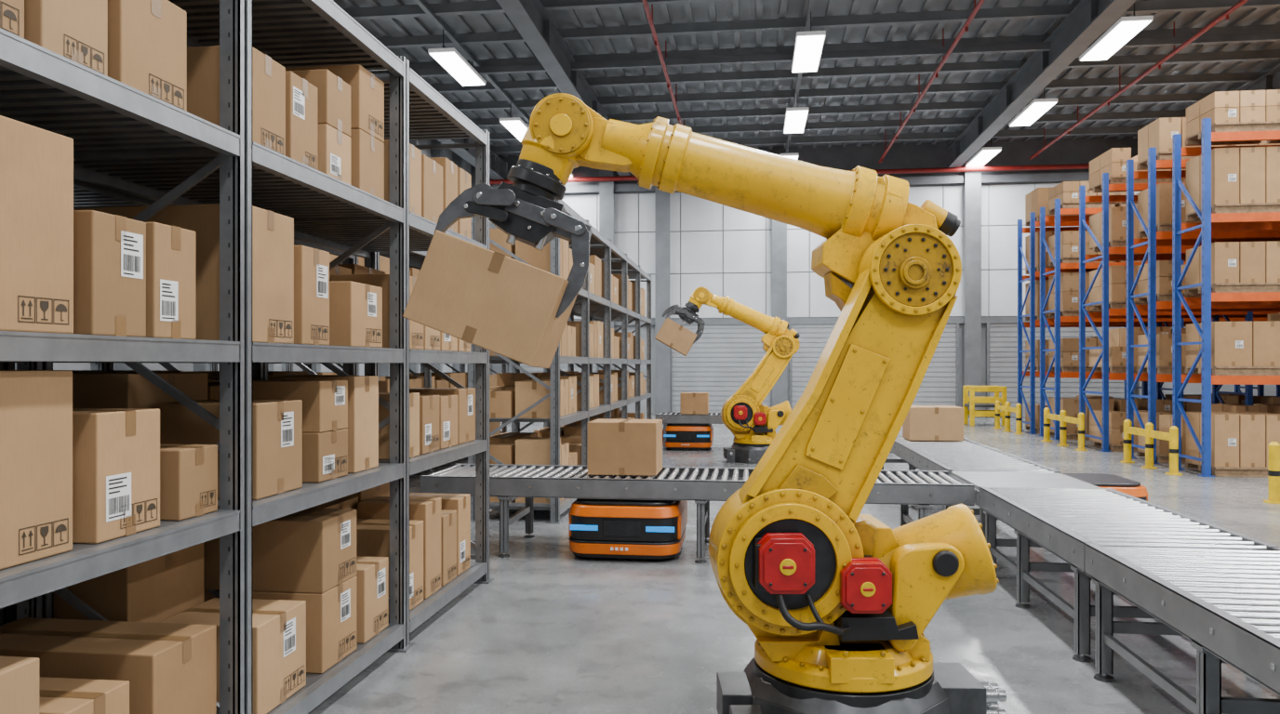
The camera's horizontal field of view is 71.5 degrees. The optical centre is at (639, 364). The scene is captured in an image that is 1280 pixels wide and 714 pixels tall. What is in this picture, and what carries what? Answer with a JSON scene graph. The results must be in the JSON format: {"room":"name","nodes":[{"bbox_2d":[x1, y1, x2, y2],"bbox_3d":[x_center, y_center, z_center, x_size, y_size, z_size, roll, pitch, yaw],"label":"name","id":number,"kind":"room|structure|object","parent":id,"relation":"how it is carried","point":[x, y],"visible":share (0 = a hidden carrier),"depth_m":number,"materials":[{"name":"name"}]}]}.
{"room":"workspace","nodes":[
{"label":"workspace","id":0,"kind":"room"},
{"bbox_2d":[14,139,475,376],"bbox_3d":[-8.102,-2.900,15.330,0.500,9.400,34.600,0,0,7],"label":"wall","id":1,"kind":"structure","parent":0,"point":[384,368],"depth_m":23.11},
{"bbox_2d":[307,414,1279,713],"bbox_3d":[5.745,1.875,13.640,28.000,0.150,34.500,0,0,7],"label":"floor","id":2,"kind":"structure","parent":0,"point":[555,631],"depth_m":5.96,"materials":[{"name":"concrete"}]},
{"bbox_2d":[0,178,358,626],"bbox_3d":[-3.232,-0.070,4.916,1.060,3.740,5.510,0,0,7],"label":"shelving rack","id":3,"kind":"object","parent":2,"relation":"on","point":[86,194],"visible":0.04,"depth_m":5.09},
{"bbox_2d":[14,370,306,620],"bbox_3d":[-3.264,-0.057,4.906,0.803,3.372,5.122,0,0,7],"label":"cardboard boxes","id":4,"kind":"object","parent":3,"relation":"in","point":[212,376],"visible":0.05,"depth_m":5.90},
{"bbox_2d":[0,0,493,713],"bbox_3d":[-2.116,-0.070,4.776,1.110,3.740,5.510,0,0,7],"label":"shelving rack","id":5,"kind":"object","parent":2,"relation":"on","point":[127,140],"visible":0.6,"depth_m":4.00,"materials":[{"name":"metal"}]},
{"bbox_2d":[0,0,24,39],"bbox_3d":[-2.193,-1.232,2.518,0.503,0.501,0.550,0,0,8],"label":"cardboard box","id":6,"kind":"object","parent":5,"relation":"in","point":[11,11],"visible":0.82,"depth_m":2.71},
{"bbox_2d":[0,656,39,713],"bbox_3d":[-2.186,1.278,2.573,0.503,0.701,0.560,0,0,7],"label":"cardboard box","id":7,"kind":"object","parent":5,"relation":"in","point":[19,676],"visible":1,"depth_m":2.75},
{"bbox_2d":[0,370,72,570],"bbox_3d":[-2.176,0.318,2.652,0.503,0.601,0.680,0,0,7],"label":"cardboard box","id":8,"kind":"object","parent":5,"relation":"in","point":[36,406],"visible":1,"depth_m":2.80,"materials":[{"name":"cardboard"}]},
{"bbox_2d":[0,115,73,333],"bbox_3d":[-2.176,-0.427,2.652,0.504,0.651,0.680,0,0,8],"label":"cardboard box","id":9,"kind":"object","parent":5,"relation":"in","point":[36,164],"visible":0.98,"depth_m":2.80,"materials":[{"name":"cardboard"}]},
{"bbox_2d":[24,0,107,76],"bbox_3d":[-2.133,-1.192,2.999,0.503,0.421,0.300,0,0,6],"label":"cardboard box","id":10,"kind":"object","parent":5,"relation":"in","point":[76,31],"visible":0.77,"depth_m":2.95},
{"bbox_2d":[39,677,129,713],"bbox_3d":[-2.120,1.388,3.103,0.503,0.481,0.310,0,0,6],"label":"cardboard box","id":11,"kind":"object","parent":5,"relation":"in","point":[57,696],"visible":0.66,"depth_m":3.12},
{"bbox_2d":[0,617,216,713],"bbox_3d":[-2.258,1.363,3.610,0.903,0.531,0.400,0,0,7],"label":"cardboard box","id":12,"kind":"object","parent":5,"relation":"in","point":[168,668],"visible":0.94,"depth_m":3.50,"materials":[{"name":"cardboard"}]},
{"bbox_2d":[72,210,146,337],"bbox_3d":[-2.105,-0.317,3.213,0.504,0.431,0.270,0,0,8],"label":"cardboard box","id":13,"kind":"object","parent":5,"relation":"in","point":[110,250],"visible":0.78,"depth_m":3.13,"materials":[{"name":"cardboard"}]},
{"bbox_2d":[72,408,159,544],"bbox_3d":[-2.100,0.393,3.257,0.504,0.451,0.340,0,0,6],"label":"cardboard box","id":14,"kind":"object","parent":5,"relation":"in","point":[116,451],"visible":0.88,"depth_m":3.15,"materials":[{"name":"cardboard"}]},
{"bbox_2d":[53,543,203,623],"bbox_3d":[-2.454,1.257,4.293,0.383,0.743,0.567,0,0,7],"label":"cardboard box","id":15,"kind":"object","parent":5,"relation":"in","point":[157,590],"visible":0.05,"depth_m":4.11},
{"bbox_2d":[72,373,207,409],"bbox_3d":[-2.452,0.330,4.309,0.383,0.578,0.600,0,0,7],"label":"cardboard box","id":16,"kind":"object","parent":5,"relation":"in","point":[96,390],"visible":0.33,"depth_m":4.02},
{"bbox_2d":[107,0,186,111],"bbox_3d":[-2.082,-1.197,3.401,0.503,0.431,0.370,0,0,8],"label":"cardboard box","id":17,"kind":"object","parent":5,"relation":"in","point":[147,39],"visible":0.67,"depth_m":3.34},
{"bbox_2d":[145,222,195,339],"bbox_3d":[-2.067,-0.322,3.520,0.504,0.441,0.250,0,0,8],"label":"cardboard box","id":18,"kind":"object","parent":5,"relation":"in","point":[170,249],"visible":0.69,"depth_m":3.45,"materials":[{"name":"cardboard"}]},
{"bbox_2d":[74,203,293,344],"bbox_3d":[-2.154,-0.412,4.232,0.853,0.621,0.420,0,0,8],"label":"cardboard box","id":19,"kind":"object","parent":5,"relation":"in","point":[273,233],"visible":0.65,"depth_m":4.06,"materials":[{"name":"cardboard"}]},
{"bbox_2d":[160,443,217,520],"bbox_3d":[-2.049,0.478,3.669,0.503,0.281,0.250,0,0,8],"label":"cardboard box","id":20,"kind":"object","parent":5,"relation":"in","point":[188,473],"visible":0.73,"depth_m":3.56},
{"bbox_2d":[207,384,219,399],"bbox_3d":[-2.381,0.364,4.873,0.383,0.510,0.476,0,0,8],"label":"cardboard box","id":21,"kind":"object","parent":5,"relation":"in","point":[213,390],"visible":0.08,"depth_m":4.64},
{"bbox_2d":[155,400,302,500],"bbox_3d":[-1.970,0.398,4.289,0.504,0.441,0.420,0,0,7],"label":"cardboard box","id":22,"kind":"object","parent":5,"relation":"in","point":[276,424],"visible":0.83,"depth_m":4.12,"materials":[{"name":"cardboard"}]},
{"bbox_2d":[159,598,306,713],"bbox_3d":[-1.968,1.413,4.309,0.504,0.431,0.460,0,0,6],"label":"cardboard box","id":23,"kind":"object","parent":5,"relation":"in","point":[278,626],"visible":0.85,"depth_m":4.24,"materials":[{"name":"cardboard"}]},
{"bbox_2d":[186,45,285,155],"bbox_3d":[-1.984,-1.212,4.180,0.503,0.461,0.320,0,0,7],"label":"cardboard box","id":24,"kind":"object","parent":5,"relation":"in","point":[203,62],"visible":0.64,"depth_m":4.03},
{"bbox_2d":[285,71,317,170],"bbox_3d":[-1.941,-1.212,4.522,0.504,0.461,0.270,0,0,8],"label":"cardboard box","id":25,"kind":"object","parent":5,"relation":"in","point":[300,95],"visible":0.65,"depth_m":4.45,"materials":[{"name":"cardboard"}]},
{"bbox_2d":[252,576,356,673],"bbox_3d":[-1.892,1.418,4.909,0.504,0.421,0.410,0,0,7],"label":"cardboard box","id":26,"kind":"object","parent":5,"relation":"in","point":[330,615],"visible":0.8,"depth_m":4.72,"materials":[{"name":"cardboard"}]},
{"bbox_2d":[203,508,356,593],"bbox_3d":[-2.066,1.016,4.931,0.854,0.381,0.410,0,0,7],"label":"cardboard box","id":27,"kind":"object","parent":26,"relation":"on","point":[308,551],"visible":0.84,"depth_m":4.71,"materials":[{"name":"cardboard"}]},
{"bbox_2d":[293,245,329,346],"bbox_3d":[-1.926,-0.352,4.641,0.504,0.501,0.290,0,0,8],"label":"cardboard box","id":28,"kind":"object","parent":5,"relation":"in","point":[311,264],"visible":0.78,"depth_m":4.55,"materials":[{"name":"cardboard"}]},
{"bbox_2d":[302,428,347,482],"bbox_3d":[-1.901,0.488,4.840,0.504,0.261,0.330,0,0,8],"label":"cardboard box","id":29,"kind":"object","parent":5,"relation":"in","point":[325,455],"visible":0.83,"depth_m":4.70,"materials":[{"name":"cardboard"}]},
{"bbox_2d":[252,380,347,432],"bbox_3d":[-1.901,0.221,4.840,0.504,0.271,0.330,0,0,7],"label":"cardboard box","id":30,"kind":"object","parent":29,"relation":"on","point":[325,403],"visible":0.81,"depth_m":4.68,"materials":[{"name":"cardboard"}]},
{"bbox_2d":[273,375,378,473],"bbox_3d":[-1.850,0.343,5.252,0.503,0.551,0.320,0,0,8],"label":"cardboard box","id":31,"kind":"object","parent":5,"relation":"in","point":[363,391],"visible":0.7,"depth_m":5.15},
{"bbox_2d":[317,123,350,185],"bbox_3d":[-1.893,-1.132,4.899,0.504,0.301,0.290,0,0,7],"label":"cardboard box","id":32,"kind":"object","parent":5,"relation":"in","point":[333,146],"visible":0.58,"depth_m":4.80,"materials":[{"name":"cardboard"}]},
{"bbox_2d":[285,69,350,136],"bbox_3d":[-1.894,-1.429,4.899,0.503,0.291,0.290,0,0,7],"label":"cardboard box","id":33,"kind":"object","parent":32,"relation":"on","point":[333,93],"visible":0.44,"depth_m":4.78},
{"bbox_2d":[309,496,358,519],"bbox_3d":[-2.230,1.285,6.078,0.383,0.688,0.565,0,0,7],"label":"cardboard box","id":34,"kind":"object","parent":5,"relation":"in","point":[345,502],"visible":0.12,"depth_m":6.13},
{"bbox_2d":[329,265,351,281],"bbox_3d":[-2.236,-0.386,6.028,0.383,0.570,0.464,0,0,6],"label":"cardboard box","id":35,"kind":"object","parent":5,"relation":"in","point":[338,270],"visible":0.11,"depth_m":6.05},
{"bbox_2d":[328,280,382,347],"bbox_3d":[-1.849,-0.287,5.256,0.504,0.371,0.410,0,0,8],"label":"cardboard box","id":36,"kind":"object","parent":5,"relation":"in","point":[355,309],"visible":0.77,"depth_m":5.07,"materials":[{"name":"cardboard"}]},
{"bbox_2d":[337,264,385,274],"bbox_3d":[-2.169,-0.406,6.557,0.383,0.610,0.543,0,0,7],"label":"cardboard box","id":37,"kind":"object","parent":5,"relation":"in","point":[355,269],"visible":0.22,"depth_m":6.36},
{"bbox_2d":[349,129,384,199],"bbox_3d":[-1.841,-1.172,5.321,0.503,0.381,0.340,0,0,7],"label":"cardboard box","id":38,"kind":"object","parent":5,"relation":"in","point":[366,152],"visible":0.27,"depth_m":5.21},
{"bbox_2d":[285,64,384,142],"bbox_3d":[-1.841,-1.549,5.321,0.503,0.371,0.340,0,0,8],"label":"cardboard box","id":39,"kind":"object","parent":38,"relation":"on","point":[366,89],"visible":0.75,"depth_m":5.18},
{"bbox_2d":[346,482,389,503],"bbox_3d":[-2.153,1.242,6.687,0.383,0.775,0.603,0,0,6],"label":"cardboard box","id":40,"kind":"object","parent":5,"relation":"in","point":[382,490],"visible":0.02,"depth_m":6.60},
{"bbox_2d":[355,556,388,643],"bbox_3d":[-1.832,1.413,5.386,0.504,0.431,0.350,0,0,7],"label":"cardboard box","id":41,"kind":"object","parent":5,"relation":"in","point":[372,573],"visible":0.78,"depth_m":5.30,"materials":[{"name":"cardboard"}]},
{"bbox_2d":[330,274,423,349],"bbox_3d":[-1.759,-0.345,5.970,0.503,0.489,0.368,0,0,7],"label":"cardboard box","id":42,"kind":"object","parent":5,"relation":"in","point":[416,329],"visible":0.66,"depth_m":5.79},
{"bbox_2d":[356,519,423,613],"bbox_3d":[-1.759,1.351,5.966,0.504,0.557,0.360,0,0,8],"label":"cardboard box","id":43,"kind":"object","parent":5,"relation":"in","point":[372,536],"visible":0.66,"depth_m":5.89,"materials":[{"name":"cardboard"}]},
{"bbox_2d":[357,496,440,599],"bbox_3d":[-1.712,1.298,6.344,0.503,0.662,0.320,0,0,7],"label":"cardboard box","id":44,"kind":"object","parent":5,"relation":"in","point":[427,510],"visible":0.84,"depth_m":6.22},
{"bbox_2d":[378,392,419,459],"bbox_3d":[-1.764,0.405,5.933,0.503,0.429,0.294,0,0,7],"label":"cardboard box","id":45,"kind":"object","parent":5,"relation":"in","point":[414,397],"visible":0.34,"depth_m":5.87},
{"bbox_2d":[383,139,421,216],"bbox_3d":[-1.762,-1.223,5.949,0.503,0.484,0.325,0,0,7],"label":"cardboard box","id":46,"kind":"object","parent":5,"relation":"in","point":[415,154],"visible":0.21,"depth_m":5.92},
{"bbox_2d":[419,395,439,454],"bbox_3d":[-1.718,0.419,6.292,0.504,0.399,0.350,0,0,6],"label":"cardboard box","id":47,"kind":"object","parent":5,"relation":"in","point":[429,405],"visible":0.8,"depth_m":6.22,"materials":[{"name":"cardboard"}]},
{"bbox_2d":[423,325,439,350],"bbox_3d":[-1.713,-0.310,6.335,0.504,0.417,0.287,0,0,8],"label":"cardboard box","id":48,"kind":"object","parent":5,"relation":"in","point":[431,337],"visible":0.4,"depth_m":6.26,"materials":[{"name":"cardboard"}]},
{"bbox_2d":[421,154,442,223],"bbox_3d":[-1.712,-1.216,6.346,0.503,0.470,0.395,0,0,7],"label":"cardboard box","id":49,"kind":"object","parent":5,"relation":"in","point":[432,172],"visible":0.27,"depth_m":6.26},
{"bbox_2d":[409,493,470,575],"bbox_3d":[-1.627,1.334,7.024,0.504,0.590,0.286,0,0,8],"label":"cardboard box","id":50,"kind":"object","parent":5,"relation":"in","point":[460,503],"visible":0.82,"depth_m":6.97,"materials":[{"name":"cardboard"}]},
{"bbox_2d":[409,387,475,444],"bbox_3d":[-1.617,0.406,7.098,0.504,0.427,0.391,0,0,8],"label":"cardboard box","id":51,"kind":"object","parent":5,"relation":"in","point":[466,396],"visible":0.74,"depth_m":6.99,"materials":[{"name":"cardboard"}]},
{"bbox_2d":[429,157,457,232],"bbox_3d":[-1.665,-1.256,6.723,0.503,0.551,0.285,0,0,6],"label":"cardboard box","id":52,"kind":"object","parent":5,"relation":"in","point":[449,168],"visible":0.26,"depth_m":6.62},
{"bbox_2d":[439,395,457,449],"bbox_3d":[-1.669,0.426,6.684,0.504,0.386,0.362,0,0,8],"label":"cardboard box","id":53,"kind":"object","parent":5,"relation":"in","point":[447,404],"visible":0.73,"depth_m":6.61,"materials":[{"name":"cardboard"}]},
{"bbox_2d":[440,509,456,586],"bbox_3d":[-1.669,1.372,6.692,0.503,0.514,0.303,0,0,7],"label":"cardboard box","id":54,"kind":"object","parent":5,"relation":"in","point":[448,517],"visible":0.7,"depth_m":6.62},
{"bbox_2d":[440,332,457,351],"bbox_3d":[-1.669,-0.341,6.685,0.504,0.480,0.339,0,0,7],"label":"cardboard box","id":55,"kind":"object","parent":5,"relation":"in","point":[447,342],"visible":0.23,"depth_m":6.60,"materials":[{"name":"cardboard"}]},
{"bbox_2d":[457,338,470,351],"bbox_3d":[-1.625,-0.344,7.039,0.504,0.486,0.294,0,0,7],"label":"cardboard box","id":56,"kind":"object","parent":5,"relation":"in","point":[462,346],"visible":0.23,"depth_m":6.96,"materials":[{"name":"cardboard"}]},
{"bbox_2d":[457,167,471,239],"bbox_3d":[-1.624,-1.255,7.049,0.503,0.549,0.293,0,0,6],"label":"cardboard box","id":57,"kind":"object","parent":5,"relation":"in","point":[464,179],"visible":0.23,"depth_m":6.97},
{"bbox_2d":[205,251,506,471],"bbox_3d":[-4.065,-0.070,15.175,1.110,3.740,9.460,0,0,7],"label":"shelving rack","id":58,"kind":"object","parent":2,"relation":"on","point":[416,258],"visible":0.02,"depth_m":15.04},
{"bbox_2d":[306,253,500,436],"bbox_3d":[-4.089,-0.413,15.183,0.903,4.085,9.109,0,0,7],"label":"cardboard boxes","id":59,"kind":"object","parent":58,"relation":"in","point":[437,381],"visible":0.04,"depth_m":15.41},
{"bbox_2d":[467,200,651,524],"bbox_3d":[-0.860,-0.070,14.773,1.110,3.740,9.460,0,0,7],"label":"shelving rack","id":60,"kind":"object","parent":2,"relation":"on","point":[588,306],"visible":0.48,"depth_m":12.39,"materials":[{"name":"metal"}]},
{"bbox_2d":[489,228,645,503],"bbox_3d":[-0.885,-0.031,14.768,0.924,3.321,9.089,0,0,7],"label":"cardboard boxes","id":61,"kind":"object","parent":60,"relation":"in","point":[513,393],"visible":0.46,"depth_m":11.01,"materials":[{"name":"cardboard"}]},
{"bbox_2d":[568,498,687,559],"bbox_3d":[-0.102,1.530,8.577,1.050,0.540,1.090,0,0,7],"label":"robot","id":62,"kind":"object","parent":2,"relation":"on","point":[645,529],"visible":0.9,"depth_m":8.07,"materials":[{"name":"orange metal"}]},
{"bbox_2d":[662,424,713,450],"bbox_3d":[1.029,1.530,19.017,1.050,0.540,1.090,0,0,7],"label":"robot","id":63,"kind":"object","parent":2,"relation":"on","point":[678,436],"visible":0.89,"depth_m":18.51,"materials":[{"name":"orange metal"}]},
{"bbox_2d":[420,464,974,563],"bbox_3d":[0.489,1.426,8.581,5.030,0.748,1.062,0,0,7],"label":"conveyor","id":64,"kind":"object","parent":2,"relation":"on","point":[920,489],"visible":0.7,"depth_m":8.22,"materials":[{"name":"metal"}]},
{"bbox_2d":[587,418,662,476],"bbox_3d":[-0.138,0.799,8.685,0.660,0.501,0.553,0,0,7],"label":"cardboard box","id":65,"kind":"object","parent":64,"relation":"on","point":[629,446],"visible":1,"depth_m":8.42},
{"bbox_2d":[433,93,1006,713],"bbox_3d":[0.347,0.244,4.319,2.760,3.111,1.035,0,0,-3],"label":"robot","id":66,"kind":"object","parent":2,"relation":"on","point":[838,603],"visible":1,"depth_m":4.05,"materials":[{"name":"metal"}]},
{"bbox_2d":[402,230,577,368],"bbox_3d":[-0.711,-0.303,4.370,0.763,0.648,0.514,0,0,4],"label":"cardboard box","id":67,"kind":"object","parent":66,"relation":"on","point":[493,301],"visible":0.91,"depth_m":4.12,"materials":[{"name":"cardboard"}]},
{"bbox_2d":[662,286,799,464],"bbox_3d":[1.725,0.172,16.578,2.609,3.255,1.035,0,0,-3],"label":"robot","id":68,"kind":"object","parent":2,"relation":"on","point":[753,425],"visible":0.94,"depth_m":16.30,"materials":[{"name":"metal"}]},
{"bbox_2d":[654,318,697,356],"bbox_3d":[0.683,-0.510,16.620,0.785,0.716,0.519,0,0,4],"label":"cardboard box","id":69,"kind":"object","parent":68,"relation":"on","point":[674,336],"visible":0.92,"depth_m":16.37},
{"bbox_2d":[655,413,891,453],"bbox_3d":[2.859,1.426,18.740,5.000,0.748,0.912,0,0,7],"label":"conveyor","id":70,"kind":"object","parent":2,"relation":"on","point":[667,419],"visible":0.24,"depth_m":18.53,"materials":[{"name":"metal"}]},
{"bbox_2d":[680,392,708,414],"bbox_3d":[1.172,0.824,18.952,0.580,0.451,0.503,0,0,7],"label":"cardboard box","id":71,"kind":"object","parent":70,"relation":"on","point":[690,403],"visible":1,"depth_m":18.71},
{"bbox_2d":[881,431,1060,515],"bbox_3d":[3.949,1.426,11.497,1.082,0.748,5.400,0,0,7],"label":"conveyor","id":72,"kind":"object","parent":2,"relation":"on","point":[967,455],"visible":0.55,"depth_m":10.28,"materials":[{"name":"metal"}]},
{"bbox_2d":[902,405,963,441],"bbox_3d":[4.109,0.819,12.485,0.720,0.461,0.603,0,0,7],"label":"cardboard box","id":73,"kind":"object","parent":72,"relation":"on","point":[922,422],"visible":0.81,"depth_m":12.19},
{"bbox_2d":[962,386,1006,426],"bbox_3d":[10.213,1.220,26.332,1.020,1.160,0.920,0,0,7],"label":"guard rail","id":74,"kind":"object","parent":2,"relation":"on","point":[974,402],"visible":0.79,"depth_m":25.93,"materials":[{"name":"metal"}]},
{"bbox_2d":[992,400,1024,434],"bbox_3d":[9.913,1.405,23.951,0.240,0.790,2.240,0,0,7],"label":"guard","id":75,"kind":"object","parent":2,"relation":"on","point":[1006,408],"visible":1,"depth_m":23.89,"materials":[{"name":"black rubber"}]},
{"bbox_2d":[948,471,1104,536],"bbox_3d":[3.537,1.433,8.213,1.070,0.735,1.180,0,0,7],"label":"conveyor","id":76,"kind":"object","parent":2,"relation":"on","point":[992,480],"visible":0.24,"depth_m":8.11,"materials":[{"name":"metal"}]},
{"bbox_2d":[1040,407,1087,451],"bbox_3d":[9.377,1.405,19.684,0.240,0.790,2.440,0,0,7],"label":"guard","id":77,"kind":"object","parent":2,"relation":"on","point":[1061,418],"visible":1,"depth_m":19.62,"materials":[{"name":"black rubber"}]},
{"bbox_2d":[1060,472,1148,501],"bbox_3d":[4.928,1.530,9.860,1.050,0.540,1.090,0,0,7],"label":"robot","id":78,"kind":"object","parent":2,"relation":"on","point":[1133,488],"visible":0.14,"depth_m":9.44,"materials":[{"name":"orange metal"}]},
{"bbox_2d":[978,486,1279,663],"bbox_3d":[3.308,1.426,6.397,1.082,0.748,2.440,0,0,7],"label":"conveyor","id":79,"kind":"object","parent":2,"relation":"on","point":[1060,522],"visible":0.7,"depth_m":6.07,"materials":[{"name":"metal"}]},
{"bbox_2d":[1017,212,1264,434],"bbox_3d":[14.372,-1.075,23.139,8.430,5.750,1.280,0,0,7],"label":"rack","id":80,"kind":"object","parent":2,"relation":"on","point":[1033,276],"visible":0.34,"depth_m":23.38,"materials":[{"name":"blue metal"}]},
{"bbox_2d":[1025,186,1244,433],"bbox_3d":[14.355,-1.404,23.122,7.960,6.404,1.122,0,0,7],"label":"box","id":81,"kind":"object","parent":80,"relation":"on","point":[1038,198],"visible":0.09,"depth_m":23.13,"materials":[{"name":"brown cardboard"}]},
{"bbox_2d":[1120,419,1182,475],"bbox_3d":[8.841,1.405,15.418,0.240,0.790,2.040,0,0,7],"label":"guard","id":82,"kind":"object","parent":2,"relation":"on","point":[1148,433],"visible":1,"depth_m":15.36,"materials":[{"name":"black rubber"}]},
{"bbox_2d":[1037,199,1279,439],"bbox_3d":[14.135,-1.075,21.254,8.430,5.750,1.280,0,0,7],"label":"rack","id":83,"kind":"object","parent":2,"relation":"on","point":[1060,268],"visible":0.4,"depth_m":21.20,"materials":[{"name":"blue metal"}]},
{"bbox_2d":[1048,180,1279,439],"bbox_3d":[14.118,-1.393,21.236,7.960,6.383,1.122,0,0,7],"label":"box","id":84,"kind":"object","parent":83,"relation":"on","point":[1067,192],"visible":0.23,"depth_m":21.20,"materials":[{"name":"brown cardboard"}]},
{"bbox_2d":[1076,173,1279,452],"bbox_3d":[13.786,-1.075,18.475,8.430,5.750,1.480,0,0,7],"label":"rack","id":85,"kind":"object","parent":2,"relation":"on","point":[1162,252],"visible":0.56,"depth_m":18.36,"materials":[{"name":"blue metal"}]},
{"bbox_2d":[1088,147,1186,452],"bbox_3d":[13.769,-1.378,18.458,7.960,6.352,1.322,0,0,7],"label":"box","id":86,"kind":"object","parent":85,"relation":"on","point":[1113,162],"visible":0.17,"depth_m":18.35,"materials":[{"name":"brown cardboard"}]},
{"bbox_2d":[1085,543,1279,713],"bbox_3d":[2.885,1.426,3.024,1.082,0.748,4.320,0,0,7],"label":"conveyor","id":87,"kind":"object","parent":2,"relation":"on","point":[1225,602],"visible":1,"depth_m":4.26,"materials":[{"name":"metal"}]},
{"bbox_2d":[1122,147,1279,464],"bbox_3d":[13.496,-1.075,16.169,8.430,5.750,1.130,0,0,7],"label":"rack","id":88,"kind":"object","parent":2,"relation":"on","point":[1155,238],"visible":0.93,"depth_m":16.51,"materials":[{"name":"blue metal"}]},
{"bbox_2d":[1136,117,1279,464],"bbox_3d":[13.479,-1.368,16.155,7.960,6.332,0.980,0,0,7],"label":"box","id":89,"kind":"object","parent":88,"relation":"on","point":[1158,134],"visible":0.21,"depth_m":16.22,"materials":[{"name":"brown cardboard"}]},
{"bbox_2d":[1168,118,1279,477],"bbox_3d":[13.256,-1.075,14.259,8.430,5.750,1.180,0,0,7],"label":"rack","id":90,"kind":"object","parent":2,"relation":"on","point":[1264,220],"visible":0.91,"depth_m":14.30,"materials":[{"name":"blue metal"}]},
{"bbox_2d":[1185,89,1279,477],"bbox_3d":[13.239,-1.404,14.245,7.960,6.403,1.030,0,0,7],"label":"box","id":91,"kind":"object","parent":90,"relation":"on","point":[1246,180],"visible":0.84,"depth_m":14.24,"materials":[{"name":"brown cardboard"}]},
{"bbox_2d":[1263,441,1279,504],"bbox_3d":[8.256,1.405,11.561,0.240,0.790,0.240,0,0,7],"label":"guard","id":92,"kind":"object","parent":2,"relation":"on","point":[1273,448],"visible":1,"depth_m":11.51,"materials":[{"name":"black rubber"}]},
{"bbox_2d":[332,0,1279,157],"bbox_3d":[5.745,-7.610,13.640,28.000,0.180,34.500,0,0,7],"label":"ceiling","id":93,"kind":"structure","parent":0,"point":[742,9],"depth_m":21.93,"materials":[{"name":"metal"}]},
{"bbox_2d":[489,0,1248,184],"bbox_3d":[5.722,-7.035,13.457,27.200,1.130,33.930,0,0,7],"label":"pipes","id":94,"kind":"object","parent":93,"relation":"hanging from","point":[1239,4],"visible":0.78,"depth_m":23.79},
{"bbox_2d":[1079,2,1153,61],"bbox_3d":[9.823,-6.955,18.419,0.580,0.550,2.280,0,0,7],"label":"light fixture","id":95,"kind":"object","parent":93,"relation":"hanging from","point":[1126,28],"visible":0.9,"depth_m":18.15,"materials":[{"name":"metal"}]},
{"bbox_2d":[412,0,1279,179],"bbox_3d":[3.730,-6.955,13.641,22.400,0.670,34.000,0,0,7],"label":"ceiling beams","id":96,"kind":"structure","parent":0,"point":[1088,20],"depth_m":20.17,"materials":[{"name":"metal"}]},
{"bbox_2d":[413,0,814,152],"bbox_3d":[5.398,-7.260,13.281,20.700,0.060,33.700,0,0,7],"label":"conduit","id":97,"kind":"object","parent":96,"relation":"attached to","point":[423,6],"visible":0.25,"depth_m":20.70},
{"bbox_2d":[427,29,485,85],"bbox_3d":[-4.117,-6.955,20.171,0.580,0.550,2.280,0,0,7],"label":"light fixture","id":98,"kind":"object","parent":97,"relation":"hanging from","point":[450,59],"visible":1,"depth_m":19.90,"materials":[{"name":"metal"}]},
{"bbox_2d":[499,103,529,141],"bbox_3d":[-3.444,-6.955,25.529,0.580,0.550,2.280,0,0,7],"label":"light fixture","id":99,"kind":"object","parent":97,"relation":"hanging from","point":[515,126],"visible":0.7,"depth_m":24.87,"materials":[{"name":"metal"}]},
{"bbox_2d":[783,106,808,133],"bbox_3d":[4.295,-6.955,24.556,0.580,0.550,2.280,0,0,7],"label":"light fixture","id":100,"kind":"object","parent":97,"relation":"hanging from","point":[795,118],"visible":1,"depth_m":24.30,"materials":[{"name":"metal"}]},
{"bbox_2d":[791,12,826,72],"bbox_3d":[3.622,-6.955,19.198,0.580,0.550,2.280,0,0,7],"label":"light fixture","id":101,"kind":"object","parent":97,"relation":"hanging from","point":[808,46],"visible":1,"depth_m":18.90,"materials":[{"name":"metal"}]},
{"bbox_2d":[965,138,1001,166],"bbox_3d":[11.132,-6.955,28.837,0.580,0.550,2.280,0,0,7],"label":"light fixture","id":102,"kind":"object","parent":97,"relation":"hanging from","point":[983,155],"visible":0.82,"depth_m":28.55,"materials":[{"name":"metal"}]},
{"bbox_2d":[1008,88,1057,126],"bbox_3d":[10.496,-6.955,23.777,0.580,0.550,2.280,0,0,7],"label":"light fixture","id":103,"kind":"object","parent":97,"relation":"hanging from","point":[1037,107],"visible":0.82,"depth_m":23.50,"materials":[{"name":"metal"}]},
{"bbox_2d":[489,182,1276,417],"bbox_3d":[8.143,-2.900,30.795,28.480,9.400,0.260,0,0,7],"label":"wall","id":104,"kind":"structure","parent":0,"point":[725,250],"depth_m":31.19,"materials":[{"name":"metal"}]},
{"bbox_2d":[508,363,599,373],"bbox_3d":[-3.084,0.175,32.004,3.300,3.250,0.140,0,0,7],"label":"door","id":105,"kind":"structure","parent":104,"relation":"in","point":[563,366],"depth_m":32.05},
{"bbox_2d":[669,324,772,413],"bbox_3d":[2.844,0.175,31.259,3.650,3.250,0.140,0,0,7],"label":"door","id":106,"kind":"structure","parent":104,"relation":"in","point":[725,356],"depth_m":31.27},
{"bbox_2d":[489,136,1142,418],"bbox_3d":[7.869,-2.900,30.537,28.000,9.400,0.440,0,0,7],"label":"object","id":107,"kind":"structure","parent":104,"relation":"attached to","point":[1064,151],"depth_m":30.45,"materials":[{"name":"metal"}]},
{"bbox_2d":[788,323,959,411],"bbox_3d":[8.029,0.175,30.608,5.700,3.250,0.140,0,0,7],"label":"door","id":108,"kind":"structure","parent":104,"relation":"in","point":[940,385],"depth_m":30.38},
{"bbox_2d":[986,322,1124,417],"bbox_3d":[14.081,0.175,29.847,4.700,3.250,0.140,0,0,7],"label":"door","id":109,"kind":"structure","parent":104,"relation":"in","point":[1001,339],"depth_m":30.02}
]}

